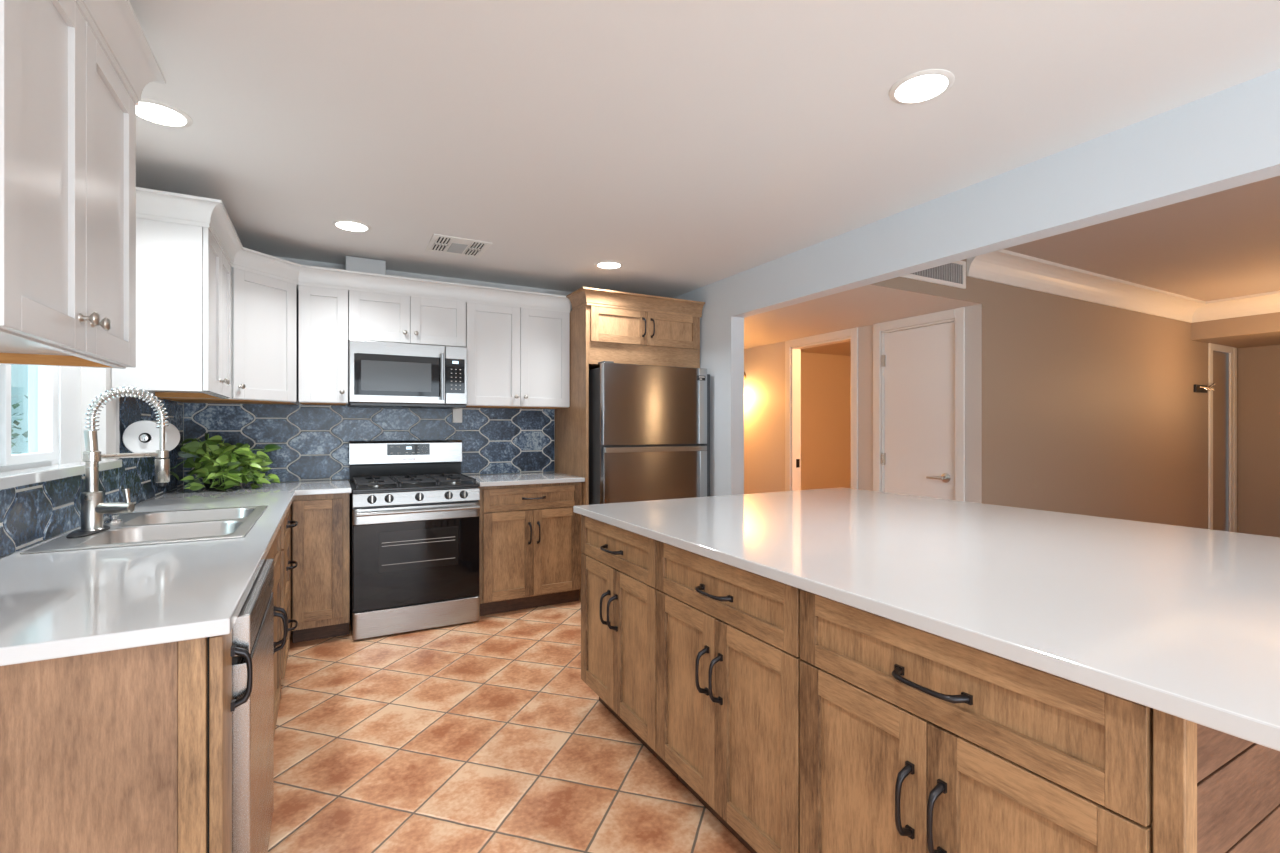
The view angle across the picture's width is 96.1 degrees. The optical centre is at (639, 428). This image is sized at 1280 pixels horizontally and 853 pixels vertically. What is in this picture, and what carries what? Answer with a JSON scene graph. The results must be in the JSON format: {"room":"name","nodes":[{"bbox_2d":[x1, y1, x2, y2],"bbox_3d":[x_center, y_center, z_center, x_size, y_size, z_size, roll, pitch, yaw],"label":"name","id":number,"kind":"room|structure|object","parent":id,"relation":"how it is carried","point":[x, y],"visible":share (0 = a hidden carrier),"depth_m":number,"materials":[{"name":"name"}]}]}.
{"room":"kitchen","nodes":[
{"label":"kitchen","id":0,"kind":"room"},
{"bbox_2d":[11,367,181,553],"bbox_3d":[-1.208,0.067,0.407,0.160,2.400,7.269,0,0,-29],"label":"wall","id":1,"kind":"structure","parent":0,"point":[94,381],"depth_m":2.32,"materials":[{"name":"white paint"}]},
{"bbox_2d":[0,364,121,489],"bbox_3d":[-1.990,-0.344,1.906,0.147,1.017,1.150,0,0,-29],"label":"window","id":2,"kind":"structure","parent":1,"relation":"in","point":[54,392],"depth_m":2.01,"materials":[{"name":"white"}]},
{"bbox_2d":[0,0,135,368],"bbox_3d":[-1.334,-0.530,1.184,0.355,0.735,0.735,0,0,-29],"label":"upper cabinet","id":3,"kind":"object","parent":1,"relation":"attached to","point":[68,118],"visible":1,"depth_m":1.18,"materials":[{"name":"white paint"}]},
{"bbox_2d":[74,0,165,105],"bbox_3d":[-1.337,-0.942,1.214,0.378,0.112,0.789,0,0,-29],"label":"crown molding","id":4,"kind":"structure","parent":3,"relation":"attached to","point":[115,25],"depth_m":1.41,"materials":[{"name":"white paint"}]},
{"bbox_2d":[0,394,182,557],"bbox_3d":[-2.065,0.095,2.163,0.011,0.515,3.154,0,0,-29],"label":"tile backsplash","id":5,"kind":"structure","parent":1,"relation":"attached to","point":[32,514],"depth_m":2.05,"materials":[{"name":"blue tile"}]},
{"bbox_2d":[140,434,150,440],"bbox_3d":[-2.261,0.040,2.631,0.090,0.054,0.337,0,0,-29],"label":"towel holder","id":6,"kind":"object","parent":5,"relation":"attached to","point":[143,437],"visible":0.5,"depth_m":2.50,"materials":[{"name":"silver metal"}]},
{"bbox_2d":[122,420,179,452],"bbox_3d":[-2.228,0.040,2.633,0.152,0.152,0.265,0,0,-29],"label":"paper towel roll","id":7,"kind":"object","parent":6,"relation":"on","point":[132,433],"visible":0.77,"depth_m":2.52,"materials":[{"name":"white paper"}]},
{"bbox_2d":[111,218,230,398],"bbox_3d":[-2.197,-0.530,2.772,0.355,0.735,0.700,0,0,-29],"label":"upper cabinet","id":8,"kind":"object","parent":1,"relation":"attached to","point":[183,275],"visible":0.94,"depth_m":2.49,"materials":[{"name":"white paint"}]},
{"bbox_2d":[136,187,570,312],"bbox_3d":[-1.597,-0.942,3.544,0.827,0.112,2.625,0,0,36],"label":"crown molding","id":9,"kind":"structure","parent":8,"relation":"attached to","point":[151,204],"depth_m":3.54,"materials":[{"name":"white paint"}]},
{"bbox_2d":[157,267,299,404],"bbox_3d":[-2.397,-0.529,3.423,0.624,0.738,0.628,0,0,-29],"label":"upper cabinet","id":10,"kind":"object","parent":1,"relation":"attached to","point":[264,309],"visible":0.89,"depth_m":3.34,"materials":[{"name":"white paint"}]},
{"bbox_2d":[182,256,571,483],"bbox_3d":[-1.351,0.067,4.420,3.421,2.400,0.120,0,0,-29],"label":"wall","id":11,"kind":"structure","parent":0,"point":[298,261],"depth_m":4.30,"materials":[{"name":"white paint"}]},
{"bbox_2d":[299,285,347,404],"bbox_3d":[-2.059,-0.529,3.749,0.274,0.738,0.377,0,0,-29],"label":"upper cabinet","id":12,"kind":"object","parent":11,"relation":"attached to","point":[323,312],"visible":1,"depth_m":3.62,"materials":[{"name":"white paint"}]},
{"bbox_2d":[183,403,553,485],"bbox_3d":[-1.760,0.096,4.125,2.415,0.512,0.008,0,0,-29],"label":"tile backsplash","id":13,"kind":"structure","parent":11,"relation":"attached to","point":[313,440],"depth_m":3.98,"materials":[{"name":"blue tile"}]},
{"bbox_2d":[452,408,461,422],"bbox_3d":[-1.370,-0.102,4.315,0.070,0.114,0.028,0,0,-29],"label":"wall outlet","id":14,"kind":"object","parent":13,"relation":"attached to","point":[456,413],"visible":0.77,"depth_m":4.30,"materials":[{"name":"white plastic"}]},
{"bbox_2d":[348,290,465,346],"bbox_3d":[-1.615,-0.732,3.991,0.732,0.332,0.377,0,0,-29],"label":"upper cabinet","id":15,"kind":"object","parent":11,"relation":"attached to","point":[372,316],"visible":0.89,"depth_m":3.84,"materials":[{"name":"white paint"}]},
{"bbox_2d":[345,256,385,274],"bbox_3d":[-1.871,-1.012,3.914,0.240,0.226,0.265,0,0,-29],"label":"duct","id":16,"kind":"object","parent":15,"relation":"on","point":[358,264],"visible":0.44,"depth_m":3.80,"materials":[{"name":"grey metal"}]},
{"bbox_2d":[348,340,466,408],"bbox_3d":[-1.595,-0.354,3.956,0.730,0.422,0.430,0,0,-29],"label":"microwave","id":17,"kind":"object","parent":15,"relation":"attached to","point":[380,374],"visible":0.98,"depth_m":3.80,"materials":[{"name":"metal"}]},
{"bbox_2d":[465,302,569,408],"bbox_3d":[-0.950,-0.529,4.352,0.772,0.738,0.377,0,0,-29],"label":"upper cabinet","id":18,"kind":"object","parent":11,"relation":"attached to","point":[517,357],"visible":0.99,"depth_m":4.20,"materials":[{"name":"white paint"}]},
{"bbox_2d":[268,601,750,852],"bbox_3d":[2.050,1.327,4.187,9.600,0.120,11.000,0,0,-29],"label":"floor","id":19,"kind":"structure","parent":0,"point":[487,734],"depth_m":2.22,"materials":[{"name":"tile"}]},
{"bbox_2d":[0,637,209,852],"bbox_3d":[-1.067,0.826,0.938,0.590,0.883,0.023,0,0,-29],"label":"end panel","id":20,"kind":"object","parent":19,"relation":"on","point":[107,751],"visible":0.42,"depth_m":1.01,"materials":[{"name":"brown wood"}]},
{"bbox_2d":[209,630,252,852],"bbox_3d":[-1.069,0.826,1.002,0.648,0.883,0.122,0,0,-29],"label":"base cabinet","id":21,"kind":"object","parent":19,"relation":"on","point":[221,649],"visible":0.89,"depth_m":1.08,"materials":[{"name":"brown wood"}]},
{"bbox_2d":[232,559,273,852],"bbox_3d":[-1.224,0.822,1.333,0.596,0.871,0.598,0,0,-29],"label":"dishwasher","id":22,"kind":"object","parent":19,"relation":"on","point":[253,628],"visible":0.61,"depth_m":1.28,"materials":[{"name":"silver metal"}]},
{"bbox_2d":[265,527,287,733],"bbox_3d":[-1.638,0.826,2.057,0.654,0.883,1.056,0,0,-29],"label":"base cabinet","id":23,"kind":"object","parent":19,"relation":"on","point":[274,553],"visible":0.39,"depth_m":2.35,"materials":[{"name":"brown wood"}]},
{"bbox_2d":[0,480,351,665],"bbox_3d":[-1.668,0.368,2.379,0.915,0.030,3.164,0,0,-29],"label":"countertop","id":24,"kind":"structure","parent":23,"relation":"on","point":[60,604],"depth_m":1.30,"materials":[{"name":"grey stone"}]},
{"bbox_2d":[20,506,267,553],"bbox_3d":[-1.710,0.426,2.107,0.522,0.219,0.845,0,0,-29],"label":"sink","id":25,"kind":"object","parent":24,"relation":"in","point":[176,526],"depth_m":2.10,"materials":[{"name":"metal"}]},
{"bbox_2d":[66,525,109,537],"bbox_3d":[-1.851,0.344,1.930,0.088,0.005,0.250,0,0,-29],"label":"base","id":26,"kind":"object","parent":25,"relation":"on","point":[76,533],"visible":0.83,"depth_m":1.89,"materials":[{"name":"silver metal"}]},
{"bbox_2d":[79,386,169,530],"bbox_3d":[-1.780,0.098,2.014,0.130,0.495,0.250,0,0,31],"label":"spring faucet","id":27,"kind":"object","parent":26,"relation":"on","point":[93,508],"visible":0.99,"depth_m":1.95,"materials":[{"name":"silver metal"}]},
{"bbox_2d":[170,433,281,490],"bbox_3d":[-2.391,0.187,3.344,0.537,0.331,0.440,0,0,-29],"label":"pothos plant","id":28,"kind":"object","parent":24,"relation":"on","point":[219,469],"visible":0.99,"depth_m":3.32,"materials":[{"name":"green plant"}]},
{"bbox_2d":[281,508,297,678],"bbox_3d":[-2.006,0.826,2.734,0.654,0.883,0.480,0,0,-29],"label":"base cabinet","id":29,"kind":"object","parent":19,"relation":"on","point":[285,527],"visible":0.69,"depth_m":2.82,"materials":[{"name":"brown wood"}]},
{"bbox_2d":[290,504,291,633],"bbox_3d":[-2.347,0.826,3.307,0.601,0.883,0.848,0,0,-29],"label":"base cabinet","id":30,"kind":"object","parent":19,"relation":"on","point":[291,504],"visible":0.02,"depth_m":3.27,"materials":[{"name":"brown wood"}]},
{"bbox_2d":[292,493,348,642],"bbox_3d":[-2.010,0.826,3.635,0.296,0.883,0.593,0,0,-29],"label":"base cabinet","id":31,"kind":"object","parent":19,"relation":"on","point":[320,537],"visible":0.94,"depth_m":3.39,"materials":[{"name":"brown wood"}]},
{"bbox_2d":[349,440,479,639],"bbox_3d":[-1.516,0.676,3.848,0.750,1.181,0.705,0,0,-29],"label":"gas range","id":32,"kind":"object","parent":19,"relation":"on","point":[414,515],"visible":1,"depth_m":3.62,"materials":[{"name":"silver metal"}]},
{"bbox_2d":[349,478,479,491],"bbox_3d":[-1.515,0.370,3.845,0.746,0.016,0.584,0,0,-29],"label":"cooktop","id":33,"kind":"object","parent":32,"relation":"in","point":[467,485],"depth_m":3.67,"materials":[{"name":"black metal"}]},
{"bbox_2d":[479,482,581,615],"bbox_3d":[-0.869,0.826,4.230,0.743,0.883,0.638,0,0,-29],"label":"base cabinet","id":34,"kind":"object","parent":19,"relation":"on","point":[530,552],"visible":0.89,"depth_m":3.98,"materials":[{"name":"brown wood"}]},
{"bbox_2d":[466,472,584,486],"bbox_3d":[-0.877,0.368,4.247,0.747,0.030,0.637,0,0,-29],"label":"countertop","id":35,"kind":"structure","parent":34,"relation":"on","point":[485,480],"depth_m":4.08,"materials":[{"name":"grey stone"}]},
{"bbox_2d":[581,515,677,778],"bbox_3d":[0.135,0.826,2.469,0.645,0.883,0.684,0,0,-29],"label":"base cabinet","id":36,"kind":"object","parent":19,"relation":"on","point":[618,565],"visible":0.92,"depth_m":2.29,"materials":[{"name":"brown wood"}]},
{"bbox_2d":[555,287,704,600],"bbox_3d":[-0.115,0.135,4.611,1.043,2.265,0.720,0,0,-29],"label":"tall cabinet","id":37,"kind":"object","parent":19,"relation":"on","point":[606,325],"visible":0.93,"depth_m":4.31,"materials":[{"name":"brown wood"}]},
{"bbox_2d":[589,361,709,504],"bbox_3d":[-0.023,0.386,4.558,0.932,1.722,0.768,0,0,-29],"label":"refrigerator","id":38,"kind":"object","parent":19,"relation":"on","point":[649,425],"visible":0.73,"depth_m":4.20,"materials":[{"name":"grey metal"}]},
{"bbox_2d":[656,541,801,852],"bbox_3d":[0.467,0.826,1.859,0.645,0.883,0.698,0,0,-29],"label":"base cabinet","id":39,"kind":"object","parent":19,"relation":"on","point":[728,659],"visible":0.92,"depth_m":1.67,"materials":[{"name":"brown wood"}]},
{"bbox_2d":[800,589,1152,852],"bbox_3d":[0.799,0.826,1.247,0.645,0.883,0.685,0,0,-29],"label":"base cabinet","id":40,"kind":"object","parent":19,"relation":"on","point":[913,740],"visible":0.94,"depth_m":1.07,"materials":[{"name":"brown wood"}]},
{"bbox_2d":[1153,709,1279,852],"bbox_3d":[1.228,0.826,1.069,1.122,0.883,0.035,0,0,-29],"label":"island end panel","id":41,"kind":"object","parent":19,"relation":"on","point":[1215,791],"visible":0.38,"depth_m":0.84,"materials":[{"name":"brown wood"}]},
{"bbox_3d":[0.986,0.825,2.139,0.525,0.883,2.077,0,0,-29],"label":"panel","id":42,"kind":"object","parent":19,"relation":"on","visible":0},
{"bbox_2d":[573,487,1279,750],"bbox_3d":[1.037,0.368,1.976,1.730,0.030,2.442,0,0,-29],"label":"countertop","id":43,"kind":"structure","parent":42,"relation":"on","point":[1182,622],"depth_m":1.36,"materials":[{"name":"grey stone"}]},
{"bbox_2d":[129,0,1279,297],"bbox_3d":[0.299,-1.183,1.226,3.571,0.100,7.269,0,0,-29],"label":"ceiling","id":44,"kind":"structure","parent":0,"point":[687,145],"depth_m":2.06,"materials":[{"name":"white paint"}]},
{"bbox_2d":[136,98,192,127],"bbox_3d":[-1.728,-1.129,2.066,0.196,0.007,0.196,0,0,-29],"label":"recessed light","id":45,"kind":"object","parent":44,"relation":"in","point":[153,111],"visible":0.76,"depth_m":2.07,"materials":[{"name":"white paint"}]},
{"bbox_2d":[136,102,185,124],"bbox_3d":[-1.728,-1.131,2.066,0.155,0.004,0.155,0,0,-29],"label":"diffuser","id":46,"kind":"object","parent":45,"relation":"attached to","point":[160,113],"depth_m":2.06,"materials":[{"name":"white"}]},
{"bbox_2d":[332,219,370,231],"bbox_3d":[-1.608,-1.129,3.212,0.196,0.007,0.196,0,0,-29],"label":"recessed light","id":47,"kind":"object","parent":44,"relation":"in","point":[344,224],"visible":1,"depth_m":3.20,"materials":[{"name":"white paint"}]},
{"bbox_2d":[336,222,366,230],"bbox_3d":[-1.608,-1.131,3.212,0.155,0.004,0.155,0,0,-29],"label":"diffuser","id":48,"kind":"object","parent":47,"relation":"attached to","point":[348,226],"depth_m":3.21,"materials":[{"name":"white"}]},
{"bbox_2d":[425,234,491,257],"bbox_3d":[-1.131,-1.129,3.575,0.341,0.008,0.345,0,0,-29],"label":"ceiling vent","id":49,"kind":"object","parent":44,"relation":"in","point":[438,243],"visible":1,"depth_m":3.56,"materials":[{"name":"white metal"}]},
{"bbox_2d":[595,261,622,268],"bbox_3d":[-0.215,-1.129,3.978,0.196,0.007,0.196,0,0,-29],"label":"recessed light","id":50,"kind":"object","parent":44,"relation":"in","point":[601,264],"visible":1,"depth_m":3.96,"materials":[{"name":"white paint"}]},
{"bbox_2d":[598,262,619,267],"bbox_3d":[-0.215,-1.131,3.978,0.155,0.004,0.155,0,0,-29],"label":"diffuser","id":51,"kind":"object","parent":50,"relation":"attached to","point":[600,264],"depth_m":3.97,"materials":[{"name":"white"}]},
{"bbox_2d":[889,69,954,103],"bbox_3d":[0.933,-1.129,1.910,0.196,0.007,0.196,0,0,-29],"label":"recessed light","id":52,"kind":"object","parent":44,"relation":"in","point":[922,86],"visible":1,"depth_m":1.90,"materials":[{"name":"white paint"}]},
{"bbox_2d":[896,75,947,101],"bbox_3d":[0.933,-1.131,1.910,0.155,0.004,0.155,0,0,-29],"label":"diffuser","id":53,"kind":"object","parent":52,"relation":"attached to","point":[914,88],"depth_m":1.91,"materials":[{"name":"white plastic"}]},
{"bbox_2d":[801,352,850,489],"bbox_3d":[2.288,0.117,7.674,3.450,2.300,0.100,0,0,-29],"label":"wall","id":54,"kind":"structure","parent":0,"point":[825,378],"depth_m":7.73,"materials":[{"name":"beige paint"}]},
{"bbox_2d":[801,341,850,355],"bbox_3d":[3.051,-1.053,6.270,3.450,0.100,3.295,0,0,-29],"label":"ceiling","id":55,"kind":"structure","parent":0,"point":[844,348],"depth_m":7.29,"materials":[{"name":"beige paint"}]},
{"bbox_2d":[744,285,978,348],"bbox_3d":[0.632,-0.983,5.742,1.086,0.300,4.912,0,0,-29],"label":"ceiling","id":56,"kind":"structure","parent":0,"point":[866,305],"depth_m":4.16,"materials":[{"name":"beige paint"}]},
{"bbox_2d":[744,304,981,502],"bbox_3d":[1.157,0.057,6.028,0.110,2.420,4.912,0,0,-29],"label":"wall","id":57,"kind":"structure","parent":0,"point":[764,366],"depth_m":5.50,"materials":[{"name":"beige paint"}]},
{"bbox_2d":[785,327,857,490],"bbox_3d":[1.635,0.217,5.131,0.126,2.100,0.847,0,0,-29],"label":"trim","id":58,"kind":"structure","parent":57,"relation":"attached to","point":[792,354],"depth_m":5.42,"materials":[{"name":"white paint"}]},
{"bbox_2d":[796,459,799,467],"bbox_3d":[1.493,0.327,5.441,0.040,0.080,0.004,0,0,-29],"label":"strike plate","id":59,"kind":"object","parent":58,"relation":"attached to","point":[797,460],"visible":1,"depth_m":5.44,"materials":[{"name":"brown metal"}]},
{"bbox_2d":[881,322,953,499],"bbox_3d":[2.046,0.253,4.277,0.094,2.004,0.591,0,0,-29],"label":"door","id":60,"kind":"structure","parent":57,"relation":"in","point":[917,459],"depth_m":4.26,"materials":[{"name":"white paint"}]},
{"bbox_2d":[873,307,964,500],"bbox_3d":[2.090,0.217,4.294,0.126,2.100,0.747,0,0,-29],"label":"trim","id":61,"kind":"structure","parent":57,"relation":"attached to","point":[879,329],"depth_m":4.23,"materials":[{"name":"white paint"}]},
{"bbox_2d":[674,69,1279,495],"bbox_3d":[1.921,0.067,2.107,0.120,2.400,7.069,0,0,-29],"label":"wall","id":62,"kind":"structure","parent":0,"point":[1229,138],"depth_m":2.54,"materials":[{"name":"white paint"}]},
{"bbox_2d":[870,259,1237,532],"bbox_3d":[3.852,0.007,4.696,5.746,2.520,0.003,0,0,-29],"label":"wall","id":63,"kind":"structure","parent":0,"point":[1089,408],"depth_m":4.50,"materials":[{"name":"beige paint"}]},
{"bbox_2d":[900,260,965,288],"bbox_3d":[1.787,-0.997,3.565,0.745,0.176,0.012,0,0,-29],"label":"air vent","id":64,"kind":"object","parent":63,"relation":"in","point":[953,274],"visible":0.41,"depth_m":3.65,"materials":[{"name":"white metal"}]},
{"bbox_2d":[967,249,1205,322],"bbox_3d":[3.695,-1.074,4.523,3.468,0.158,0.150,0,0,-29],"label":"trim","id":65,"kind":"structure","parent":63,"relation":"attached to","point":[1002,266],"depth_m":4.30,"materials":[{"name":"white paint"}]},
{"bbox_2d":[1194,383,1215,392],"bbox_3d":[5.400,-0.394,5.497,0.338,0.098,0.064,0,0,-29],"label":"wall hook rack","id":66,"kind":"object","parent":63,"relation":"attached to","point":[1197,388],"visible":1,"depth_m":5.49,"materials":[{"name":"black metal"}]},
{"bbox_2d":[1213,352,1225,530],"bbox_3d":[5.775,0.247,5.782,0.448,2.029,0.035,0,0,-29],"label":"door","id":67,"kind":"structure","parent":63,"relation":"in","point":[1219,359],"depth_m":5.79,"materials":[{"name":"beige paint"}]},
{"bbox_2d":[1208,343,1236,531],"bbox_3d":[5.845,0.217,5.768,0.700,2.100,0.016,0,0,-29],"label":"trim","id":68,"kind":"structure","parent":63,"relation":"attached to","point":[1232,351],"depth_m":5.85,"materials":[{"name":"white paint"}]},
{"bbox_2d":[1192,291,1279,322],"bbox_3d":[6.283,-1.074,3.235,0.150,0.158,4.885,0,0,-29],"label":"trim","id":69,"kind":"structure","parent":63,"relation":"attached to","point":[1269,302],"depth_m":5.09,"materials":[{"name":"white paint"}]},
{"bbox_2d":[1004,176,1279,300],"bbox_3d":[5.087,-1.203,2.528,5.846,0.100,4.985,0,0,-29],"label":"ceiling","id":70,"kind":"structure","parent":0,"point":[1223,244],"depth_m":3.62,"materials":[{"name":"beige paint"}]},
{"bbox_2d":[1213,351,1227,530],"bbox_3d":[5.888,0.117,5.920,1.000,2.300,0.030,0,0,-29],"label":"wall","id":71,"kind":"structure","parent":0,"point":[1213,351],"depth_m":6.06,"materials":[{"name":"beige paint"}]},
{"bbox_2d":[1191,312,1279,347],"bbox_3d":[6.946,-0.993,3.596,1.360,0.320,4.885,0,0,-29],"label":"wall","id":72,"kind":"structure","parent":0,"point":[1262,329],"depth_m":5.22,"materials":[{"name":"beige paint"}]},
{"bbox_2d":[1238,345,1279,536],"bbox_3d":[7.438,0.217,3.863,0.140,2.100,4.885,0,0,-29],"label":"wall","id":73,"kind":"structure","parent":0,"point":[1258,367],"depth_m":5.84,"materials":[{"name":"beige paint"}]},
{"label":"outside","id":74,"kind":"structure","parent":0,"visible":0},
{"bbox_3d":[-5.386,1.377,0.487,7.000,0.180,14.000,0,0,-29],"label":"ground","id":75,"kind":"structure","parent":74,"visible":0},
{"bbox_2d":[11,364,27,453],"bbox_3d":[-8.814,-0.323,5.538,7.800,3.220,0.150,0,0,-29],"label":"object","id":76,"kind":"structure","parent":75,"relation":"on","point":[19,373],"depth_m":6.46,"materials":[{"name":"white"}]},
{"bbox_2d":[11,395,27,453],"bbox_3d":[-6.218,0.352,5.232,1.312,1.873,2.042,0,0,-29],"label":"shrub","id":77,"kind":"object","parent":75,"relation":"on","point":[16,405],"visible":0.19,"depth_m":5.55,"materials":[{"name":"green plant"}]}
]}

